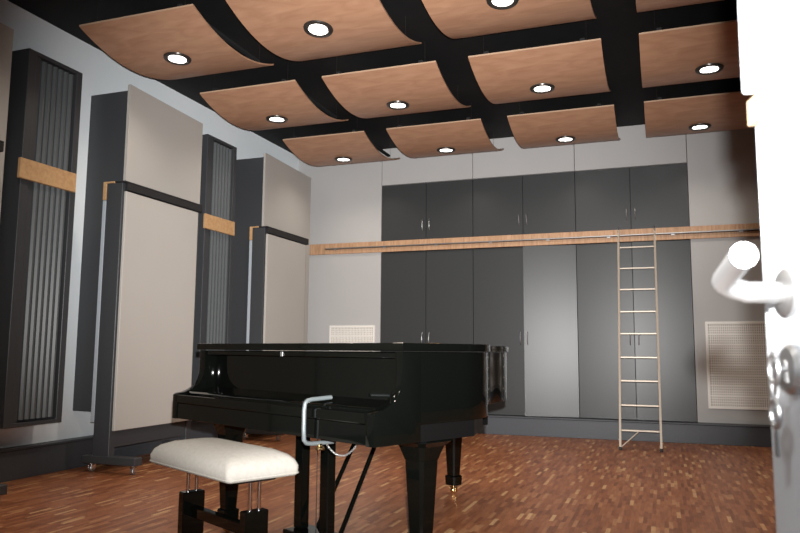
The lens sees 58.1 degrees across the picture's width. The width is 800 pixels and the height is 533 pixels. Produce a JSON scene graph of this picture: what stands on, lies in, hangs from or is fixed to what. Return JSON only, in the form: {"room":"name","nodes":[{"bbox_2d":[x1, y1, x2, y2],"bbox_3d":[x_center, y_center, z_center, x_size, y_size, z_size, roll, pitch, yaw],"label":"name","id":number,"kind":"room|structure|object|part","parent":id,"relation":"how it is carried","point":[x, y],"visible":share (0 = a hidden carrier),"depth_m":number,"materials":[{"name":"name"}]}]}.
{"room":"studio","nodes":[
{"label":"studio","id":0,"kind":"room"},
{"bbox_2d":[0,0,298,447],"bbox_3d":[-2.916,-0.168,6.173,0.100,3.730,9.700,-2,-7,20],"label":"wall","id":1,"kind":"structure","parent":0,"point":[102,74],"depth_m":6.34,"materials":[{"name":"white paint"}]},
{"bbox_2d":[0,23,13,212],"bbox_3d":[-3.191,-0.380,4.621,0.449,2.845,1.152,-2,-7,20],"label":"box","id":2,"kind":"object","parent":1,"relation":"attached to","point":[6,33],"visible":1,"depth_m":5.17,"materials":[{"name":"laminate"}]},
{"bbox_2d":[0,48,82,428],"bbox_3d":[-2.888,-0.222,5.650,0.309,2.875,0.580,-2,-7,20],"label":"acoustic panel","id":3,"kind":"object","parent":1,"relation":"in","point":[40,171],"visible":0.95,"depth_m":5.56,"materials":[{"name":"fabric"}]},
{"bbox_2d":[0,421,217,482],"bbox_3d":[-2.965,1.517,5.560,0.113,0.240,8.900,-2,-7,20],"label":"baseboard","id":4,"kind":"structure","parent":1,"relation":"attached to","point":[29,460],"depth_m":5.89,"materials":[{"name":"laminate"}]},
{"bbox_2d":[73,84,202,411],"bbox_3d":[-2.398,-0.120,6.786,0.454,2.845,1.152,-2,-7,20],"label":"acoustic panel","id":5,"kind":"object","parent":1,"relation":"attached to","point":[136,137],"visible":0.45,"depth_m":6.40,"materials":[{"name":"fabric"}]},
{"bbox_3d":[-2.226,-0.126,6.724,0.028,2.845,1.155,-2,-7,17],"label":"panel","id":6,"kind":"part","parent":5,"relation":"part of","materials":[{"name":"beige fabric"}]},
{"bbox_2d":[192,134,236,384],"bbox_3d":[-2.091,0.040,7.834,0.309,2.875,0.590,-2,-7,20],"label":"acoustic panel","id":7,"kind":"object","parent":1,"relation":"in","point":[216,234],"visible":0.6,"depth_m":7.78,"materials":[{"name":"metal"}]},
{"bbox_2d":[230,153,310,350],"bbox_3d":[-1.584,0.148,9.022,0.449,2.845,1.302,-2,-7,20],"label":"acoustic panel","id":8,"kind":"object","parent":1,"relation":"attached to","point":[270,192],"visible":0.45,"depth_m":8.57,"materials":[{"name":"fabric"}]},
{"bbox_3d":[-1.417,0.142,8.962,0.028,2.845,1.305,-2,-7,17],"label":"panel","id":9,"kind":"part","parent":8,"relation":"part of","materials":[{"name":"beige fabric"}]},
{"bbox_2d":[7,0,741,154],"bbox_3d":[0.285,-2.182,5.246,6.880,0.100,9.700,-2,-7,20],"label":"ceiling","id":10,"kind":"structure","parent":0,"point":[618,24],"depth_m":6.75,"materials":[{"name":"black paint"}]},
{"bbox_2d":[79,0,273,79],"bbox_3d":[-1.811,-1.879,6.002,1.056,0.354,1.175,-2,-7,20],"label":"ceiling panel","id":11,"kind":"object","parent":10,"relation":"hanging from","point":[138,42],"visible":0.96,"depth_m":5.73,"materials":[{"name":"brown wood"}]},
{"bbox_2d":[163,52,191,64],"bbox_3d":[-1.826,-1.758,5.915,0.224,0.145,0.224,4,-7,-25],"label":"recessed light","id":12,"kind":"object","parent":11,"relation":"attached to","point":[175,58],"visible":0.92,"depth_m":5.90,"materials":[{"name":"grey"}]},
{"bbox_3d":[-1.826,-1.711,5.910,0.138,0.014,0.138,-2,-11,20],"label":"lamp glass","id":13,"kind":"part","parent":12,"relation":"part of","materials":[{"name":"white glass"}]},
{"bbox_2d":[200,79,347,130],"bbox_3d":[-1.268,-1.700,7.491,1.056,0.354,1.224,-2,-7,20],"label":"ceiling panel","id":14,"kind":"object","parent":10,"relation":"hanging from","point":[247,107],"visible":0.91,"depth_m":7.18,"materials":[{"name":"brown wood"}]},
{"bbox_2d":[266,115,287,122],"bbox_3d":[-1.270,-1.574,7.439,0.224,0.136,0.224,-2,-9,20],"label":"recessed light","id":15,"kind":"object","parent":14,"relation":"attached to","point":[273,118],"visible":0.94,"depth_m":7.42,"materials":[{"name":"black"}]},
{"bbox_3d":[-1.271,-1.526,7.432,0.138,0.014,0.138,-2,-9,20],"label":"lamp glass","id":16,"kind":"part","parent":15,"relation":"part of","materials":[{"name":"white glass"}]},
{"bbox_2d":[226,0,420,60],"bbox_3d":[-0.540,-1.923,5.544,1.100,0.354,1.175,-2,-7,20],"label":"ceiling panel","id":17,"kind":"object","parent":10,"relation":"hanging from","point":[359,26],"visible":0.98,"depth_m":5.35,"materials":[{"name":"brown wood"}]},
{"bbox_2d":[303,20,332,37],"bbox_3d":[-0.609,-1.821,5.374,0.223,0.153,0.223,3,-7,-25],"label":"recessed light","id":18,"kind":"object","parent":17,"relation":"attached to","point":[315,28],"visible":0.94,"depth_m":5.36,"materials":[{"name":"black"}]},
{"bbox_3d":[-0.609,-1.775,5.369,0.138,0.014,0.138,-2,-15,20],"label":"lamp glass","id":19,"kind":"part","parent":18,"relation":"part of","materials":[{"name":"white glass"}]},
{"bbox_2d":[283,130,399,166],"bbox_3d":[-0.703,-1.514,9.040,1.056,0.354,1.224,-2,-7,20],"label":"ceiling panel","id":20,"kind":"object","parent":10,"relation":"hanging from","point":[321,150],"visible":0.92,"depth_m":8.71,"materials":[{"name":"brown wood"}]},
{"bbox_2d":[335,157,351,162],"bbox_3d":[-0.704,-1.388,8.988,0.224,0.136,0.224,-2,-9,20],"label":"recessed light","id":21,"kind":"object","parent":20,"relation":"attached to","point":[338,159],"visible":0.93,"depth_m":8.98,"materials":[{"name":"black"}]},
{"bbox_2d":[322,60,470,117],"bbox_3d":[0.003,-1.745,7.032,1.100,0.354,1.224,-2,-7,20],"label":"ceiling panel","id":22,"kind":"object","parent":10,"relation":"hanging from","point":[365,93],"visible":0.98,"depth_m":6.71,"materials":[{"name":"brown wood"}]},
{"bbox_2d":[386,101,408,109],"bbox_3d":[-0.019,-1.618,6.987,0.224,0.136,0.224,-2,-9,20],"label":"recessed light","id":23,"kind":"object","parent":22,"relation":"attached to","point":[396,105],"visible":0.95,"depth_m":6.97,"materials":[{"name":"black"}]},
{"bbox_3d":[-0.020,-1.570,6.981,0.138,0.014,0.138,-2,-9,20],"label":"lamp glass","id":24,"kind":"part","parent":23,"relation":"part of","materials":[{"name":"white glass"}]},
{"bbox_2d":[386,110,503,157],"bbox_3d":[0.569,-1.559,8.582,1.100,0.354,1.224,-2,-7,20],"label":"ceiling panel","id":25,"kind":"object","parent":10,"relation":"hanging from","point":[469,135],"visible":0.98,"depth_m":8.24,"materials":[{"name":"brown wood"}]},
{"bbox_2d":[437,147,454,152],"bbox_3d":[0.546,-1.432,8.537,0.224,0.136,0.224,-2,-9,20],"label":"recessed light","id":26,"kind":"object","parent":25,"relation":"attached to","point":[442,149],"visible":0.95,"depth_m":8.52,"materials":[{"name":"black"}]},
{"bbox_2d":[422,0,596,38],"bbox_3d":[0.766,-1.969,5.072,1.100,0.354,1.175,-2,-7,20],"label":"ceiling panel","id":27,"kind":"object","parent":10,"relation":"hanging from","point":[457,19],"visible":0.99,"depth_m":5.13,"materials":[{"name":"brown wood"}]},
{"bbox_2d":[486,0,518,9],"bbox_3d":[0.698,-1.867,4.902,0.223,0.153,0.223,3,-7,-25],"label":"recessed light","id":28,"kind":"object","parent":27,"relation":"attached to","point":[499,4],"visible":1,"depth_m":4.94,"materials":[{"name":"black"}]},
{"bbox_3d":[0.698,-1.821,4.897,0.138,0.014,0.138,-2,-15,20],"label":"lamp glass","id":29,"kind":"part","parent":28,"relation":"part of","materials":[{"name":"white glass"}]},
{"bbox_2d":[468,35,610,103],"bbox_3d":[1.310,-1.790,6.561,1.100,0.354,1.224,-2,-7,20],"label":"ceiling panel","id":30,"kind":"object","parent":10,"relation":"hanging from","point":[574,68],"visible":0.98,"depth_m":6.24,"materials":[{"name":"brown wood"}]},
{"bbox_2d":[530,83,554,93],"bbox_3d":[1.287,-1.664,6.516,0.224,0.136,0.224,-2,-9,20],"label":"recessed light","id":31,"kind":"object","parent":30,"relation":"attached to","point":[541,88],"visible":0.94,"depth_m":6.50,"materials":[{"name":"black"}]},
{"bbox_3d":[1.287,-1.615,6.509,0.138,0.014,0.138,-2,-9,20],"label":"lamp glass","id":32,"kind":"part","parent":31,"relation":"part of","materials":[{"name":"white glass"}]},
{"bbox_2d":[507,104,620,147],"bbox_3d":[1.875,-1.605,8.110,1.100,0.354,1.224,-2,-7,20],"label":"ceiling panel","id":33,"kind":"object","parent":10,"relation":"hanging from","point":[597,123],"visible":0.93,"depth_m":7.77,"materials":[{"name":"brown wood"}]},
{"bbox_2d":[555,136,575,142],"bbox_3d":[1.853,-1.478,8.065,0.224,0.136,0.224,-2,-9,20],"label":"recessed light","id":34,"kind":"object","parent":33,"relation":"attached to","point":[563,139],"visible":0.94,"depth_m":8.06,"materials":[{"name":"black"}]},
{"bbox_2d":[636,0,719,12],"bbox_3d":[2.073,-2.015,4.601,1.100,0.354,1.175,-2,-7,20],"label":"ceiling panel","id":35,"kind":"object","parent":10,"relation":"hanging from","point":[641,5],"visible":1,"depth_m":5.04,"materials":[{"name":"brown wood"}]},
{"bbox_2d":[639,16,740,87],"bbox_3d":[2.616,-1.836,6.089,1.100,0.354,1.224,-2,-7,20],"label":"ceiling panel","id":36,"kind":"object","parent":10,"relation":"hanging from","point":[672,56],"visible":0.56,"depth_m":5.83,"materials":[{"name":"brown wood"}]},
{"bbox_2d":[695,63,723,74],"bbox_3d":[2.594,-1.710,6.044,0.224,0.136,0.224,-2,-9,20],"label":"recessed light","id":37,"kind":"object","parent":36,"relation":"attached to","point":[711,68],"visible":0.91,"depth_m":6.03,"materials":[{"name":"black"}]},
{"bbox_3d":[2.593,-1.661,6.037,0.138,0.014,0.138,-2,-9,20],"label":"lamp glass","id":38,"kind":"part","parent":37,"relation":"part of","materials":[{"name":"white glass"}]},
{"bbox_2d":[644,91,755,137],"bbox_3d":[3.182,-1.651,7.639,1.100,0.354,1.224,-2,-7,20],"label":"ceiling panel","id":39,"kind":"object","parent":10,"relation":"hanging from","point":[723,111],"visible":0.73,"depth_m":7.32,"materials":[{"name":"brown wood"}]},
{"bbox_2d":[688,123,710,130],"bbox_3d":[3.160,-1.524,7.594,0.224,0.136,0.224,-2,-9,20],"label":"recessed light","id":40,"kind":"object","parent":39,"relation":"attached to","point":[701,126],"visible":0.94,"depth_m":7.58,"materials":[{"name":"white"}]},
{"bbox_3d":[3.159,-1.475,7.587,0.138,0.014,0.138,-2,-9,20],"label":"lamp glass","id":41,"kind":"part","parent":40,"relation":"part of","materials":[{"name":"white glass"}]},
{"bbox_2d":[0,434,776,532],"bbox_3d":[0.257,1.622,4.800,6.880,0.100,9.700,-2,-7,20],"label":"floor","id":42,"kind":"structure","parent":0,"point":[511,483],"depth_m":5.12,"materials":[{"name":"brown wood"}]},
{"bbox_2d":[0,140,6,502],"bbox_3d":[-2.944,0.275,4.306,0.535,2.414,1.115,-2,-7,20],"label":"panel","id":43,"kind":"object","parent":42,"relation":"on","point":[3,487],"visible":1,"depth_m":4.59,"materials":[{"name":"laminate"}]},
{"bbox_2d":[81,180,201,474],"bbox_3d":[-2.163,0.532,6.446,0.535,2.414,1.100,-2,-7,20],"label":"panel","id":44,"kind":"object","parent":42,"relation":"on","point":[144,352],"visible":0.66,"depth_m":6.21,"materials":[{"name":"fabric"}]},
{"bbox_3d":[-2.416,0.444,6.008,0.163,2.313,0.070,-2,-7,20],"label":"post","id":45,"kind":"part","parent":44,"relation":"part of","materials":[{"name":"laminate"}]},
{"bbox_3d":[-2.207,1.467,6.350,0.055,0.133,0.936,-2,-7,20],"label":"rail","id":46,"kind":"part","parent":44,"relation":"part of","materials":[{"name":"laminate"}]},
{"bbox_3d":[-2.158,0.408,6.444,0.026,1.990,1.008,-2,-7,20],"label":"fabric panel","id":47,"kind":"part","parent":44,"relation":"part of","materials":[{"name":"beige fabric"}]},
{"bbox_3d":[-2.031,0.556,6.939,0.078,2.313,0.075,-2,-7,20],"label":"post","id":48,"kind":"part","parent":44,"relation":"part of","materials":[{"name":"laminate"}]},
{"bbox_2d":[149,438,298,532],"bbox_3d":[-0.783,1.067,3.120,0.380,0.597,0.728,7,-9,-42],"label":"piano bench","id":49,"kind":"object","parent":42,"relation":"on","point":[221,460],"visible":1,"depth_m":2.98,"materials":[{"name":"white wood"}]},
{"bbox_3d":[-0.971,0.986,3.304,0.017,0.137,0.017,7,-9,-42],"label":"post","id":50,"kind":"part","parent":49,"relation":"part of","materials":[{"name":"silver metal"}]},
{"bbox_3d":[-0.940,0.990,3.332,0.017,0.137,0.017,7,-9,-42],"label":"post","id":51,"kind":"part","parent":49,"relation":"part of","materials":[{"name":"silver metal"}]},
{"bbox_2d":[150,438,298,483],"bbox_3d":[-0.782,0.826,3.148,0.340,0.112,0.724,7,-9,-42],"label":"cushion","id":52,"kind":"object","parent":49,"relation":"on","point":[221,460],"depth_m":2.95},
{"bbox_3d":[-0.606,0.943,2.911,0.017,0.137,0.017,7,-9,-42],"label":"post","id":53,"kind":"part","parent":49,"relation":"part of","materials":[{"name":"silver metal"}]},
{"bbox_3d":[-0.782,0.890,3.141,0.180,0.016,0.600,7,-9,-42],"label":"seat frame","id":54,"kind":"part","parent":49,"relation":"part of","materials":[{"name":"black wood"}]},
{"bbox_3d":[-0.575,0.946,2.939,0.017,0.137,0.017,7,-9,-42],"label":"post","id":55,"kind":"part","parent":49,"relation":"part of","materials":[{"name":"silver metal"}]},
{"bbox_2d":[243,226,308,440],"bbox_3d":[-1.378,0.790,8.595,0.535,2.414,1.045,-2,-7,20],"label":"panel","id":56,"kind":"object","parent":42,"relation":"on","point":[277,258],"visible":0.56,"depth_m":8.38,"materials":[{"name":"fabric"}]},
{"bbox_3d":[-1.622,0.705,8.183,0.163,2.313,0.070,-2,-7,20],"label":"post","id":57,"kind":"part","parent":56,"relation":"part of","materials":[{"name":"laminate"}]},
{"bbox_3d":[-1.373,0.666,8.594,0.026,1.990,0.953,-2,-7,20],"label":"fabric panel","id":58,"kind":"part","parent":56,"relation":"part of","materials":[{"name":"beige fabric"}]},
{"bbox_2d":[172,343,507,532],"bbox_3d":[0.157,0.970,4.126,2.327,1.038,1.646,7,-9,-44],"label":"grand piano","id":59,"kind":"object","parent":42,"relation":"on","point":[422,403],"visible":0.93,"depth_m":3.25,"materials":[{"name":"black wood"}]},
{"bbox_3d":[-1.126,0.649,3.999,0.259,0.366,0.050,7,-9,-44],"label":"arm","id":60,"kind":"part","parent":59,"relation":"part of","materials":[{"name":"black wood"}]},
{"bbox_3d":[-0.952,1.151,4.017,0.114,0.425,0.114,7,-9,-44],"label":"leg","id":61,"kind":"part","parent":59,"relation":"part of","materials":[{"name":"black wood"}]},
{"bbox_3d":[-0.526,0.425,3.509,0.061,0.025,1.516,7,-9,-44],"label":"lid rail","id":62,"kind":"part","parent":59,"relation":"part of","materials":[{"name":"black wood"}]},
{"bbox_3d":[-0.498,1.083,3.663,0.050,0.473,0.064,7,-9,-44],"label":"lyre post","id":63,"kind":"part","parent":59,"relation":"part of","materials":[{"name":"black wood"}]},
{"bbox_3d":[-0.420,1.081,3.641,0.004,0.474,0.004,7,-9,-44],"label":"pedal rod","id":64,"kind":"part","parent":59,"relation":"part of","materials":[{"name":"grey"}]},
{"bbox_3d":[-0.354,1.067,3.518,0.050,0.473,0.064,7,-9,-44],"label":"lyre post","id":65,"kind":"part","parent":59,"relation":"part of","materials":[{"name":"black wood"}]},
{"bbox_2d":[302,395,357,456],"bbox_3d":[-0.282,0.672,3.013,0.170,0.250,0.216,7,-9,-44],"label":"lock","id":66,"kind":"object","parent":59,"relation":"attached to","point":[321,443],"visible":0.94,"depth_m":3.05,"materials":[{"name":"grey metal"}]},
{"bbox_3d":[-0.241,0.763,3.024,0.190,0.073,0.009,-5,-9,39],"label":"chain","id":67,"kind":"part","parent":66,"relation":"part of","materials":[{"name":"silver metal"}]},
{"bbox_3d":[-0.023,0.527,2.888,0.259,0.366,0.050,7,-9,-44],"label":"arm","id":68,"kind":"part","parent":59,"relation":"part of","materials":[{"name":"black wood"}]},
{"bbox_3d":[0.092,1.055,3.128,0.114,0.425,0.114,7,-9,-44],"label":"leg","id":69,"kind":"part","parent":59,"relation":"part of","materials":[{"name":"black wood"}]},
{"bbox_3d":[0.382,1.294,5.148,0.114,0.425,0.114,7,-9,-44],"label":"leg","id":70,"kind":"part","parent":59,"relation":"part of","materials":[{"name":"black wood"}]},
{"bbox_3d":[0.358,0.500,4.377,1.773,0.034,1.646,7,-9,-44],"label":"lid","id":71,"kind":"part","parent":59,"relation":"part of","materials":[{"name":"black wood"}]},
{"bbox_2d":[617,226,662,451],"bbox_3d":[2.625,0.708,7.928,0.432,2.478,0.916,-2,-7,20],"label":"ladder","id":72,"kind":"object","parent":42,"relation":"on","point":[654,234],"visible":1,"depth_m":7.84,"materials":[{"name":"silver metal"}]},
{"bbox_2d":[299,124,770,424],"bbox_3d":[1.804,0.224,9.224,6.680,3.730,0.700,-2,-7,20],"label":"wall","id":73,"kind":"structure","parent":0,"point":[344,289],"depth_m":8.97,"materials":[{"name":"grey paint"}]},
{"bbox_2d":[329,325,374,342],"bbox_3d":[-0.648,1.263,9.609,0.660,0.950,0.017,-2,-7,20],"label":"air vent","id":74,"kind":"object","parent":73,"relation":"in","point":[347,333],"visible":0.34,"depth_m":9.65,"materials":[{"name":"grey metal"}]},
{"bbox_2d":[380,249,473,351],"bbox_3d":[0.413,0.853,9.529,1.257,2.078,0.538,-2,-7,20],"label":"lower cabinet","id":75,"kind":"object","parent":73,"relation":"attached to","point":[427,296],"visible":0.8,"depth_m":9.35,"materials":[{"name":"black wood"}]},
{"bbox_3d":[0.040,0.839,9.429,0.626,2.072,0.019,-2,-7,20],"label":"door","id":76,"kind":"part","parent":75,"relation":"part of","materials":[{"name":"laminate"}]},
{"bbox_3d":[0.634,0.818,9.215,0.626,2.072,0.019,-2,-7,20],"label":"door","id":77,"kind":"part","parent":75,"relation":"part of","materials":[{"name":"laminate"}]},
{"bbox_2d":[382,180,473,252],"bbox_3d":[0.423,-0.634,9.704,1.257,0.904,0.538,-2,-7,20],"label":"upper cabinet","id":78,"kind":"object","parent":73,"relation":"attached to","point":[435,210],"visible":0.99,"depth_m":9.48,"materials":[{"name":"black wood"}]},
{"bbox_3d":[0.051,-0.648,9.604,0.626,0.898,0.019,-2,-7,20],"label":"door","id":79,"kind":"part","parent":78,"relation":"part of","materials":[{"name":"laminate"}]},
{"bbox_3d":[0.645,-0.669,9.389,0.626,0.898,0.019,-2,-7,20],"label":"door","id":80,"kind":"part","parent":78,"relation":"part of","materials":[{"name":"laminate"}]},
{"bbox_2d":[473,172,576,248],"bbox_3d":[1.623,-0.676,9.271,1.284,0.904,0.538,-2,-7,20],"label":"upper cabinet","id":81,"kind":"object","parent":73,"relation":"attached to","point":[541,203],"visible":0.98,"depth_m":9.05,"materials":[{"name":"black wood"}]},
{"bbox_3d":[1.245,-0.690,9.173,0.639,0.898,0.019,-2,-7,20],"label":"door","id":82,"kind":"part","parent":81,"relation":"part of","materials":[{"name":"laminate"}]},
{"bbox_3d":[1.851,-0.711,8.954,0.639,0.898,0.019,-2,-7,20],"label":"door","id":83,"kind":"part","parent":81,"relation":"part of","materials":[{"name":"laminate"}]},
{"bbox_2d":[473,245,579,417],"bbox_3d":[1.601,0.807,9.065,1.284,2.078,0.604,-2,-7,20],"label":"lower cabinet","id":84,"kind":"object","parent":73,"relation":"attached to","point":[525,298],"visible":0.97,"depth_m":8.81,"materials":[{"name":"black wood"}]},
{"bbox_3d":[1.234,0.797,8.998,0.639,2.072,0.019,-2,-7,20],"label":"door","id":85,"kind":"part","parent":84,"relation":"part of","materials":[{"name":"laminate"}]},
{"bbox_3d":[1.829,0.771,8.746,0.639,2.072,0.019,-1,-7,13],"label":"door","id":86,"kind":"part","parent":84,"relation":"part of","materials":[{"name":"laminate"}]},
{"bbox_2d":[309,223,760,254],"bbox_3d":[1.767,-0.337,8.895,6.440,0.147,0.058,-2,-7,20],"label":"ladder rail","id":87,"kind":"object","parent":73,"relation":"attached to","point":[750,229],"visible":0.98,"depth_m":8.88,"materials":[{"name":"brown wood"}]},
{"bbox_2d":[477,414,771,446],"bbox_3d":[1.756,1.953,8.922,6.680,0.224,0.710,-2,-7,20],"label":"baseboard","id":88,"kind":"structure","parent":73,"relation":"attached to","point":[564,427],"depth_m":8.24,"materials":[{"name":"laminate"}]},
{"bbox_2d":[575,163,689,244],"bbox_3d":[2.837,-0.719,8.833,1.286,0.904,0.538,-2,-7,20],"label":"upper cabinet","id":89,"kind":"object","parent":73,"relation":"attached to","point":[647,196],"visible":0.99,"depth_m":8.62,"materials":[{"name":"black wood"}]},
{"bbox_3d":[2.458,-0.733,8.735,0.640,0.898,0.019,-2,-7,20],"label":"door","id":90,"kind":"part","parent":89,"relation":"part of","materials":[{"name":"laminate"}]},
{"bbox_3d":[3.065,-0.754,8.516,0.640,0.898,0.019,-2,-7,20],"label":"door","id":91,"kind":"part","parent":89,"relation":"part of","materials":[{"name":"laminate"}]},
{"bbox_2d":[576,240,696,421],"bbox_3d":[2.822,0.767,8.646,1.286,2.078,0.564,-2,-7,20],"label":"lower cabinet","id":92,"kind":"object","parent":73,"relation":"attached to","point":[597,264],"visible":0.94,"depth_m":8.42,"materials":[{"name":"black wood"}]},
{"bbox_3d":[2.446,0.754,8.558,0.640,2.072,0.019,-2,-7,20],"label":"door","id":93,"kind":"part","parent":92,"relation":"part of","materials":[{"name":"laminate"}]},
{"bbox_3d":[3.050,0.731,8.328,0.640,2.072,0.019,-2,-7,17],"label":"door","id":94,"kind":"part","parent":92,"relation":"part of","materials":[{"name":"laminate"}]},
{"bbox_2d":[705,321,769,409],"bbox_3d":[3.913,1.093,7.965,0.958,0.970,0.017,-2,-7,20],"label":"air vent","id":95,"kind":"object","parent":73,"relation":"in","point":[736,352],"visible":0.66,"depth_m":8.02,"materials":[{"name":"grey metal"}]},
{"bbox_2d":[711,0,799,532],"bbox_3d":[0.352,-0.003,0.416,0.157,2.083,0.946,0,-7,7],"label":"door","id":96,"kind":"structure","parent":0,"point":[769,30],"depth_m":0.78,"materials":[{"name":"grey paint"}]},
{"bbox_3d":[0.343,0.011,0.731,0.065,0.046,0.175,-4,-8,36],"label":"lever handle","id":97,"kind":"part","parent":96,"relation":"part of","materials":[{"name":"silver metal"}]},
{"bbox_2d":[767,352,786,457],"bbox_3d":[0.395,0.143,0.748,0.016,0.108,0.030,0,-7,6],"label":"key","id":98,"kind":"object","parent":96,"relation":"attached to","point":[778,368],"visible":1,"depth_m":0.74,"materials":[{"name":"grey metal"}]}
]}

